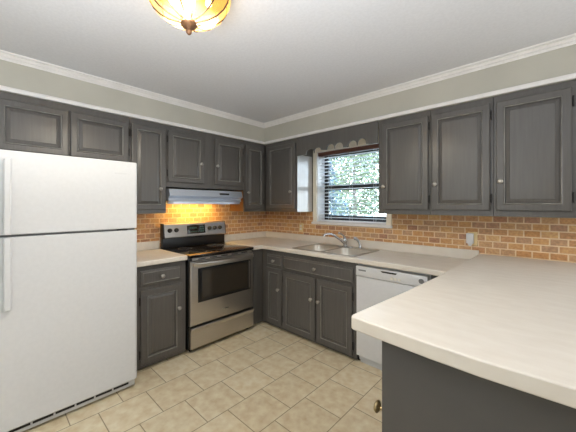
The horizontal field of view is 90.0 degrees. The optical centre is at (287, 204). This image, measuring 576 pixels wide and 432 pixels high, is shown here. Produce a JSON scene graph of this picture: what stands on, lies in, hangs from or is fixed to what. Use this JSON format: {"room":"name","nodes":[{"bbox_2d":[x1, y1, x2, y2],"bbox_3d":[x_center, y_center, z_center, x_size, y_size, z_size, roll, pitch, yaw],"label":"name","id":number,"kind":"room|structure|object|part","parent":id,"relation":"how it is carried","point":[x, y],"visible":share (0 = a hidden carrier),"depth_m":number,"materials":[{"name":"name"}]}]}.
{"room":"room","nodes":[
{"label":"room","id":0,"kind":"room"},
{"bbox_2d":[135,188,265,248],"bbox_3d":[-1.323,0.157,3.264,0.012,0.720,2.888,0,0,43],"label":"brick wall","id":1,"kind":"structure","parent":0,"point":[148,225],"depth_m":3.51,"materials":[{"name":"brown brick"}]},
{"bbox_2d":[137,241,159,250],"bbox_3d":[-1.562,0.432,2.984,0.019,0.086,0.457,0,0,43],"label":"backsplash","id":2,"kind":"structure","parent":1,"relation":"attached to","point":[148,245],"depth_m":3.06,"materials":[{"name":"beige laminate"}]},
{"bbox_2d":[166,125,243,190],"bbox_3d":[-0.987,-0.497,3.362,0.366,0.624,0.988,0,0,43],"label":"upper cabinet","id":3,"kind":"object","parent":1,"relation":"attached to","point":[195,160],"visible":1,"depth_m":3.19,"materials":[{"name":"paint"}]},
{"bbox_3d":[-1.074,-0.496,3.058,0.017,0.523,0.400,0,0,43],"label":"door","id":4,"kind":"part","parent":3,"relation":"part of","materials":[{"name":"paint"}]},
{"bbox_3d":[-1.075,-0.496,3.059,0.011,0.408,0.285,0,0,43],"label":"raised panel","id":5,"kind":"part","parent":3,"relation":"part of","materials":[{"name":"paint"}]},
{"bbox_2d":[166,189,242,203],"bbox_3d":[-0.993,-0.096,3.312,0.398,0.172,0.906,0,0,43],"label":"range hood","id":6,"kind":"object","parent":3,"relation":"attached to","point":[173,196],"visible":0.98,"depth_m":3.13,"materials":[{"name":"metal"}]},
{"bbox_3d":[-0.702,-0.496,3.456,0.017,0.523,0.399,0,0,43],"label":"door","id":7,"kind":"part","parent":3,"relation":"part of","materials":[{"name":"paint"}]},
{"bbox_3d":[-0.702,-0.496,3.456,0.011,0.408,0.284,0,0,43],"label":"raised panel","id":8,"kind":"part","parent":3,"relation":"part of","materials":[{"name":"paint"}]},
{"bbox_2d":[230,141,265,211],"bbox_3d":[-0.424,-0.362,3.963,0.366,0.893,0.658,0,0,43],"label":"upper cabinet","id":9,"kind":"object","parent":1,"relation":"attached to","point":[254,192],"visible":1,"depth_m":3.73,"materials":[{"name":"paint"}]},
{"bbox_3d":[-0.676,-0.063,3.749,0.288,0.286,0.002,0,0,43],"label":"panel","id":10,"kind":"part","parent":9,"relation":"part of","materials":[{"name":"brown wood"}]},
{"bbox_3d":[-0.443,-0.362,3.771,0.019,0.893,0.347,0,0,43],"label":"frame","id":11,"kind":"part","parent":9,"relation":"part of","materials":[{"name":"paint"}]},
{"bbox_3d":[-0.430,-0.356,3.746,0.017,0.803,0.298,0,0,43],"label":"door","id":12,"kind":"part","parent":9,"relation":"part of","materials":[{"name":"paint"}]},
{"bbox_3d":[-0.430,-0.356,3.746,0.011,0.688,0.183,0,0,43],"label":"raised panel","id":13,"kind":"part","parent":9,"relation":"part of","materials":[{"name":"paint"}]},
{"bbox_2d":[23,321,381,431],"bbox_3d":[-0.194,1.467,0.090,6.400,0.100,6.400,0,0,43],"label":"floor","id":14,"kind":"structure","parent":0,"point":[264,376],"depth_m":2.17,"materials":[{"name":"tile"}]},
{"bbox_2d":[0,149,136,431],"bbox_3d":[-1.702,0.545,2.208,0.803,1.744,0.773,0,0,43],"label":"refrigerator","id":15,"kind":"object","parent":14,"relation":"on","point":[68,234],"visible":1,"depth_m":1.90,"materials":[{"name":"white metal"}]},
{"bbox_3d":[-1.652,0.408,1.696,0.030,0.427,0.033,0,0,43],"label":"handle","id":16,"kind":"part","parent":15,"relation":"part of","materials":[{"name":"white plastic"}]},
{"bbox_3d":[-1.652,-0.048,1.696,0.030,0.450,0.033,0,0,43],"label":"handle","id":17,"kind":"part","parent":15,"relation":"part of","materials":[{"name":"white plastic"}]},
{"bbox_3d":[-1.460,-0.074,1.981,0.082,0.506,0.773,0,0,43],"label":"freezer door","id":18,"kind":"part","parent":15,"relation":"part of","materials":[{"name":"white metal"}]},
{"bbox_2d":[137,260,184,369],"bbox_3d":[-1.329,0.969,2.777,0.668,0.896,0.435,0,0,43],"label":"base cabinet","id":19,"kind":"object","parent":14,"relation":"on","point":[160,287],"visible":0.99,"depth_m":2.55,"materials":[{"name":"paint"}]},
{"bbox_3d":[-1.126,0.630,2.572,0.020,0.130,0.363,0,0,43],"label":"drawer","id":20,"kind":"part","parent":19,"relation":"part of","materials":[{"name":"paint"}]},
{"bbox_3d":[-1.119,1.046,2.569,0.017,0.633,0.368,0,0,43],"label":"door","id":21,"kind":"part","parent":19,"relation":"part of","materials":[{"name":"paint"}]},
{"bbox_3d":[-1.120,1.046,2.569,0.011,0.506,0.241,0,0,43],"label":"raised panel","id":22,"kind":"part","parent":19,"relation":"part of","materials":[{"name":"paint"}]},
{"bbox_2d":[137,241,186,266],"bbox_3d":[-1.335,0.455,2.771,0.642,0.131,0.457,0,0,43],"label":"countertop","id":23,"kind":"structure","parent":19,"relation":"on","point":[149,253],"depth_m":2.71,"materials":[{"name":"beige laminate"}]},
{"bbox_2d":[160,221,253,351],"bbox_3d":[-0.860,0.811,3.187,0.724,1.212,0.794,0,0,43],"label":"stove","id":24,"kind":"object","parent":14,"relation":"on","point":[218,274],"visible":0.93,"depth_m":3.02,"materials":[{"name":"silver metal"}]},
{"bbox_3d":[-1.090,0.286,3.409,0.080,0.156,0.774,0,0,43],"label":"control panel","id":25,"kind":"part","parent":24,"relation":"part of","materials":[{"name":"metal"}]},
{"bbox_2d":[163,242,253,257],"bbox_3d":[-0.890,0.491,3.216,0.628,0.026,0.790,0,0,43],"label":"cooktop","id":26,"kind":"object","parent":24,"relation":"in","point":[204,249],"depth_m":3.13,"materials":[{"name":"black glass"}]},
{"bbox_3d":[-0.670,0.846,3.010,0.038,0.618,0.766,0,0,43],"label":"oven door","id":27,"kind":"part","parent":24,"relation":"part of","materials":[{"name":"metal"}]},
{"bbox_3d":[-0.664,1.272,3.004,0.053,0.201,0.766,0,0,43],"label":"storage drawer","id":28,"kind":"part","parent":24,"relation":"part of","materials":[{"name":"metal"}]},
{"bbox_3d":[-0.625,0.569,2.968,0.082,0.040,0.730,0,0,43],"label":"handle","id":29,"kind":"part","parent":24,"relation":"part of","materials":[{"name":"metal"}]},
{"bbox_2d":[252,249,283,328],"bbox_3d":[-0.253,0.969,3.712,0.957,0.896,0.792,0,0,43],"label":"base cabinet","id":30,"kind":"object","parent":14,"relation":"on","point":[268,265],"visible":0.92,"depth_m":3.36,"materials":[{"name":"paint"}]},
{"bbox_3d":[-0.371,0.958,3.404,0.016,0.874,0.180,0,0,43],"label":"filler panel","id":31,"kind":"part","parent":30,"relation":"part of","materials":[{"name":"paint"}]},
{"bbox_3d":[-0.171,0.958,3.353,0.346,0.874,0.018,0,0,43],"label":"frame","id":32,"kind":"part","parent":30,"relation":"part of","materials":[{"name":"paint"}]},
{"bbox_3d":[-0.163,1.042,3.309,0.248,0.630,0.017,0,0,43],"label":"door","id":33,"kind":"part","parent":30,"relation":"part of","materials":[{"name":"paint"}]},
{"bbox_3d":[-0.163,1.042,3.309,0.133,0.515,0.011,0,0,43],"label":"raised panel","id":34,"kind":"part","parent":30,"relation":"part of","materials":[{"name":"paint"}]},
{"bbox_3d":[-0.157,0.640,3.313,0.245,0.130,0.020,0,0,43],"label":"drawer","id":35,"kind":"part","parent":30,"relation":"part of","materials":[{"name":"paint"}]},
{"bbox_2d":[224,231,478,275],"bbox_3d":[0.399,0.455,3.093,2.732,0.131,0.780,0,0,43],"label":"countertop","id":36,"kind":"structure","parent":30,"relation":"on","point":[430,260],"depth_m":2.82,"materials":[{"name":"beige laminate"}]},
{"bbox_2d":[293,243,379,264],"bbox_3d":[0.500,0.553,3.085,0.785,0.169,0.530,0,0,43],"label":"sink","id":37,"kind":"object","parent":36,"relation":"in","point":[319,247],"visible":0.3,"depth_m":3.13,"materials":[{"name":"metal"}]},
{"bbox_2d":[298,245,338,250],"bbox_3d":[0.335,0.555,3.187,0.350,0.166,0.396,0,0,43],"label":"basin","id":38,"kind":"object","parent":37,"relation":"in","point":[307,247],"depth_m":3.35,"materials":[{"name":"silver metal"}]},
{"bbox_2d":[325,248,369,264],"bbox_3d":[0.611,0.555,2.928,0.350,0.166,0.396,0,0,43],"label":"basin","id":39,"kind":"object","parent":37,"relation":"in","point":[353,252],"depth_m":3.09,"materials":[{"name":"silver metal"}]},
{"bbox_2d":[354,237,361,248],"bbox_3d":[0.757,0.408,3.121,0.090,0.120,0.043,0,0,9],"label":"sprayer","id":40,"kind":"object","parent":37,"relation":"on","point":[355,238],"visible":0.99,"depth_m":3.11,"materials":[{"name":"silver metal"}]},
{"bbox_2d":[323,232,352,247],"bbox_3d":[0.551,0.385,3.231,0.340,0.166,0.156,0,0,-1],"label":"faucet","id":41,"kind":"object","parent":36,"relation":"on","point":[344,241],"visible":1,"depth_m":3.20,"materials":[{"name":"silver metal"}]},
{"bbox_3d":[0.508,0.370,3.192,0.261,0.128,0.028,0,0,-15],"label":"spout","id":42,"kind":"part","parent":41,"relation":"part of","materials":[{"name":"silver metal"}]},
{"bbox_2d":[282,252,359,359],"bbox_3d":[0.474,0.969,3.116,0.922,0.896,0.668,0,0,43],"label":"base cabinet","id":43,"kind":"object","parent":14,"relation":"on","point":[320,294],"visible":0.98,"depth_m":2.84,"materials":[{"name":"paint"}]},
{"bbox_3d":[0.108,1.054,3.055,0.322,0.498,0.011,0,0,43],"label":"raised panel","id":44,"kind":"part","parent":43,"relation":"part of","materials":[{"name":"paint"}]},
{"bbox_3d":[0.108,1.054,3.055,0.449,0.625,0.017,0,0,43],"label":"door","id":45,"kind":"part","parent":43,"relation":"part of","materials":[{"name":"paint"}]},
{"bbox_3d":[0.272,0.644,2.911,0.880,0.145,0.020,0,0,43],"label":"drawer","id":46,"kind":"part","parent":43,"relation":"part of","materials":[{"name":"paint"}]},
{"bbox_3d":[0.436,1.054,2.748,0.275,0.498,0.011,0,0,43],"label":"raised panel","id":47,"kind":"part","parent":43,"relation":"part of","materials":[{"name":"paint"}]},
{"bbox_3d":[0.435,1.054,2.748,0.402,0.625,0.017,0,0,43],"label":"door","id":48,"kind":"part","parent":43,"relation":"part of","materials":[{"name":"paint"}]},
{"bbox_2d":[356,264,430,369],"bbox_3d":[1.033,0.973,2.583,0.601,0.880,0.643,0,0,43],"label":"dishwasher","id":49,"kind":"object","parent":14,"relation":"on","point":[375,285],"visible":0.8,"depth_m":2.45,"materials":[{"name":"white plastic"}]},
{"bbox_3d":[0.874,1.375,2.405,0.579,0.076,0.020,0,0,43],"label":"toe panel","id":50,"kind":"part","parent":49,"relation":"part of","materials":[{"name":"white plastic"}]},
{"bbox_3d":[0.844,0.983,2.383,0.601,0.704,0.042,0,0,43],"label":"door panel","id":51,"kind":"part","parent":49,"relation":"part of","materials":[{"name":"white metal"}]},
{"bbox_3d":[0.842,0.583,2.380,0.601,0.087,0.050,0,0,43],"label":"control panel","id":52,"kind":"part","parent":49,"relation":"part of","materials":[{"name":"white plastic"}]},
{"bbox_2d":[374,341,575,431],"bbox_3d":[1.104,0.942,1.173,1.014,0.951,1.293,0,0,43],"label":"base cabinet","id":53,"kind":"object","parent":14,"relation":"on","point":[420,393],"visible":0.5,"depth_m":0.86,"materials":[{"name":"grey paint"}]},
{"bbox_3d":[0.343,0.755,1.073,0.041,0.044,0.044,0,0,43],"label":"knob","id":54,"kind":"part","parent":53,"relation":"part of","materials":[{"name":"gold metal"}]},
{"bbox_2d":[351,254,575,408],"bbox_3d":[1.270,0.440,1.438,1.028,0.048,2.003,0,0,43],"label":"countertop","id":55,"kind":"structure","parent":53,"relation":"on","point":[504,320],"depth_m":1.04,"materials":[{"name":"beige laminate"}]},
{"bbox_2d":[0,0,575,122],"bbox_3d":[-0.194,-1.130,0.090,6.400,0.100,6.400,0,0,43],"label":"ceiling","id":56,"kind":"structure","parent":0,"point":[267,60],"depth_m":1.89,"materials":[{"name":"paint"}]},
{"bbox_2d":[149,0,229,34],"bbox_3d":[-0.477,-0.948,1.387,0.396,0.262,0.396,0,0,43],"label":"ceiling light","id":57,"kind":"object","parent":56,"relation":"attached to","point":[199,8],"visible":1,"depth_m":1.45,"materials":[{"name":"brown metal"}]},
{"bbox_3d":[-0.560,-1.011,1.431,0.034,0.046,0.033,0,0,43],"label":"bulb","id":58,"kind":"part","parent":57,"relation":"part of","materials":[{"name":"white glass"}]},
{"bbox_3d":[-0.396,-1.011,1.437,0.034,0.046,0.033,0,0,43],"label":"bulb","id":59,"kind":"part","parent":57,"relation":"part of","materials":[{"name":"white glass"}]},
{"bbox_2d":[0,44,575,145],"bbox_3d":[-0.194,-0.946,0.090,6.000,0.269,6.000,0,0,43],"label":"wall","id":60,"kind":"structure","parent":0,"point":[562,61],"depth_m":2.44,"materials":[{"name":"grey paint"}]},
{"bbox_2d":[0,33,575,127],"bbox_3d":[-0.187,-1.055,-0.140,5.675,0.050,5.675,0,0,43],"label":"trim","id":61,"kind":"structure","parent":60,"relation":"attached to","point":[568,40],"depth_m":2.42,"materials":[{"name":"white wood"}]},
{"bbox_2d":[266,211,575,262],"bbox_3d":[1.343,0.294,2.753,4.600,0.445,0.012,0,0,43],"label":"brick wall","id":62,"kind":"structure","parent":0,"point":[541,238],"depth_m":2.53,"materials":[{"name":"brown brick"}]},
{"bbox_2d":[266,139,312,211],"bbox_3d":[-0.007,-0.362,3.775,0.564,0.893,0.366,0,0,43],"label":"upper cabinet","id":63,"kind":"object","parent":62,"relation":"attached to","point":[289,176],"visible":0.99,"depth_m":3.63,"materials":[{"name":"paint"}]},
{"bbox_3d":[-0.091,-0.356,3.656,0.365,0.688,0.011,0,0,43],"label":"raised panel","id":64,"kind":"part","parent":63,"relation":"part of","materials":[{"name":"paint"}]},
{"bbox_3d":[-0.088,-0.362,3.690,0.561,0.893,0.019,0,0,43],"label":"frame","id":65,"kind":"part","parent":63,"relation":"part of","materials":[{"name":"paint"}]},
{"bbox_3d":[-0.091,-0.356,3.656,0.480,0.803,0.017,0,0,43],"label":"door","id":66,"kind":"part","parent":63,"relation":"part of","materials":[{"name":"paint"}]},
{"bbox_3d":[0.211,-0.266,3.597,0.002,0.700,0.283,0,0,43],"label":"panel","id":67,"kind":"part","parent":63,"relation":"part of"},
{"bbox_2d":[296,121,377,155],"bbox_3d":[0.486,-0.701,3.127,1.041,0.219,0.012,0,0,43],"label":"valance board","id":68,"kind":"object","parent":63,"relation":"attached to","point":[367,131],"visible":1,"depth_m":3.06,"materials":[{"name":"paint"}]},
{"bbox_2d":[299,223,302,231],"bbox_3d":[0.172,0.297,3.835,0.072,0.116,0.008,0,0,43],"label":"wall outlet","id":69,"kind":"object","parent":62,"relation":"attached to","point":[300,224],"visible":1,"depth_m":3.83,"materials":[{"name":"beige plastic"}]},
{"bbox_2d":[224,231,478,258],"bbox_3d":[0.387,0.432,3.104,2.698,0.086,0.780,0,0,43],"label":"backsplash","id":70,"kind":"structure","parent":62,"relation":"attached to","point":[399,247],"depth_m":3.11,"materials":[{"name":"beige laminate"}]},
{"bbox_2d":[379,110,430,214],"bbox_3d":[1.131,-0.362,2.707,0.467,0.893,0.366,0,0,43],"label":"upper cabinet","id":71,"kind":"object","parent":62,"relation":"attached to","point":[404,141],"visible":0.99,"depth_m":2.58,"materials":[{"name":"paint"}]},
{"bbox_3d":[1.043,-0.360,2.593,0.296,0.687,0.011,0,0,43],"label":"raised panel","id":72,"kind":"part","parent":71,"relation":"part of","materials":[{"name":"paint"}]},
{"bbox_2d":[431,97,493,215],"bbox_3d":[1.463,-0.362,2.397,0.436,0.893,0.366,0,0,43],"label":"upper cabinet","id":73,"kind":"object","parent":62,"relation":"attached to","point":[462,135],"visible":1,"depth_m":2.27,"materials":[{"name":"paint"}]},
{"bbox_3d":[1.363,-0.360,2.294,0.293,0.687,0.011,0,0,43],"label":"raised panel","id":74,"kind":"part","parent":73,"relation":"part of","materials":[{"name":"paint"}]},
{"bbox_2d":[468,232,476,245],"bbox_3d":[1.600,0.292,2.498,0.072,0.116,0.006,0,0,43],"label":"wall outlet","id":75,"kind":"object","parent":62,"relation":"attached to","point":[475,233],"visible":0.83,"depth_m":2.48,"materials":[{"name":"beige plastic"}]},
{"bbox_2d":[466,233,473,245],"bbox_3d":[1.575,0.299,2.493,0.054,0.110,0.032,0,0,43],"label":"plug","id":76,"kind":"object","parent":75,"relation":"attached to","point":[469,236],"visible":1,"depth_m":2.48,"materials":[{"name":"white plastic"}]},
{"bbox_2d":[494,80,575,217],"bbox_3d":[1.795,-0.362,2.085,0.468,0.893,0.366,0,0,43],"label":"upper cabinet","id":77,"kind":"object","parent":62,"relation":"attached to","point":[535,128],"visible":1,"depth_m":1.97,"materials":[{"name":"paint"}]},
{"bbox_3d":[1.684,-0.360,1.992,0.285,0.687,0.011,0,0,43],"label":"raised panel","id":78,"kind":"part","parent":77,"relation":"part of","materials":[{"name":"paint"}]},
{"bbox_3d":[1.999,0.169,2.283,6.200,2.497,0.200,0,0,43],"label":"wall","id":79,"kind":"structure","parent":0,"visible":0},
{"bbox_2d":[311,130,392,228],"bbox_3d":[0.762,-0.279,3.417,1.059,1.048,0.227,0,0,43],"label":"window","id":80,"kind":"structure","parent":79,"relation":"in","point":[317,199],"depth_m":3.64,"materials":[{"name":"white metal"}]},
{"bbox_2d":[318,144,385,223],"bbox_3d":[0.738,-0.231,3.386,0.904,0.864,0.075,0,0,43],"label":"window blind","id":81,"kind":"object","parent":80,"relation":"attached to","point":[374,146],"visible":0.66,"depth_m":3.39,"materials":[{"name":"plastic"}]},
{"bbox_3d":[0.743,0.194,3.392,0.896,0.014,0.048,0,0,43],"label":"rail","id":82,"kind":"part","parent":81,"relation":"part of","materials":[{"name":"white plastic"}]},
{"bbox_3d":[0.748,0.223,3.401,1.059,0.036,0.185,0,0,43],"label":"sill","id":83,"kind":"part","parent":80,"relation":"part of","materials":[{"name":"white wood"}]},
{"bbox_3d":[0.834,-0.417,3.489,0.840,0.409,0.014,0,0,43],"label":"sash","id":84,"kind":"part","parent":80,"relation":"part of","materials":[{"name":"clear glass"}]},
{"bbox_3d":[0.828,-0.228,3.483,0.918,0.878,0.040,0,0,43],"label":"frame","id":85,"kind":"part","parent":80,"relation":"part of","materials":[{"name":"black metal"}]},
{"bbox_3d":[0.823,-0.043,3.477,0.840,0.417,0.014,0,0,43],"label":"sash","id":86,"kind":"part","parent":80,"relation":"part of","materials":[{"name":"black metal"}]},
{"bbox_3d":[-2.456,0.169,2.210,0.200,2.497,6.400,0,0,43],"label":"wall","id":87,"kind":"structure","parent":0,"visible":0},
{"bbox_2d":[0,91,129,161],"bbox_3d":[-1.881,-0.584,2.430,0.335,0.451,0.906,0,0,43],"label":"upper cabinet","id":88,"kind":"object","parent":87,"relation":"attached to","point":[27,124],"visible":0.95,"depth_m":2.28,"materials":[{"name":"paint"}]},
{"bbox_3d":[-1.910,-0.577,2.168,0.011,0.248,0.306,0,0,43],"label":"raised panel","id":89,"kind":"part","parent":88,"relation":"part of","materials":[{"name":"paint"}]},
{"bbox_3d":[-1.910,-0.577,2.167,0.017,0.363,0.421,0,0,43],"label":"door","id":90,"kind":"part","parent":88,"relation":"part of","materials":[{"name":"paint"}]},
{"bbox_3d":[-1.611,-0.577,2.486,0.017,0.363,0.433,0,0,43],"label":"door","id":91,"kind":"part","parent":88,"relation":"part of","materials":[{"name":"paint"}]},
{"bbox_3d":[-1.611,-0.577,2.486,0.011,0.248,0.318,0,0,43],"label":"raised panel","id":92,"kind":"part","parent":88,"relation":"part of","materials":[{"name":"paint"}]},
{"bbox_2d":[129,118,165,213],"bbox_3d":[-1.442,-0.362,2.876,0.366,0.893,0.338,0,0,43],"label":"upper cabinet","id":93,"kind":"object","parent":87,"relation":"attached to","point":[147,140],"visible":0.82,"depth_m":2.77,"materials":[{"name":"paint"}]},
{"bbox_3d":[-1.338,-0.356,2.778,0.011,0.688,0.199,0,0,43],"label":"raised panel","id":94,"kind":"part","parent":93,"relation":"part of","materials":[{"name":"paint"}]},
{"bbox_3d":[2.067,0.169,-2.031,0.200,2.497,6.000,0,0,43],"label":"wall","id":95,"kind":"structure","parent":0,"visible":0},
{"bbox_2d":[0,73,575,144],"bbox_3d":[-0.187,-0.827,-0.140,5.675,0.032,5.675,0,0,43],"label":"trim","id":96,"kind":"structure","parent":95,"relation":"attached to","point":[572,75],"depth_m":2.43,"materials":[{"name":"white wood"}]},
{"label":"outside","id":97,"kind":"structure","parent":0,"visible":0},
{"bbox_2d":[332,214,385,216],"bbox_3d":[15.194,1.867,20.891,60.000,0.100,44.600,0,0,43],"label":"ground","id":98,"kind":"structure","parent":97,"point":[332,214],"depth_m":49.84,"materials":[{"name":"white"}]},
{"bbox_2d":[329,159,350,215],"bbox_3d":[2.194,-0.737,16.742,3.498,5.113,3.644,0,0,43],"label":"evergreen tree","id":99,"kind":"object","parent":98,"relation":"on","point":[336,206],"visible":0.13,"depth_m":16.38,"materials":[{"name":"green plant"}]},
{"bbox_2d":[329,154,378,216],"bbox_3d":[2.810,-0.407,12.197,2.406,4.454,2.412,0,0,43],"label":"bare tree","id":100,"kind":"object","parent":98,"relation":"on","point":[355,207],"visible":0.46,"depth_m":12.15,"materials":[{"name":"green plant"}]},
{"bbox_2d":[330,152,378,214],"bbox_3d":[5.129,-1.878,22.540,6.545,7.396,6.539,0,0,43],"label":"leafy tree","id":101,"kind":"object","parent":98,"relation":"on","point":[373,157],"visible":0.17,"depth_m":21.24,"materials":[{"name":"green plant"}]}
]}

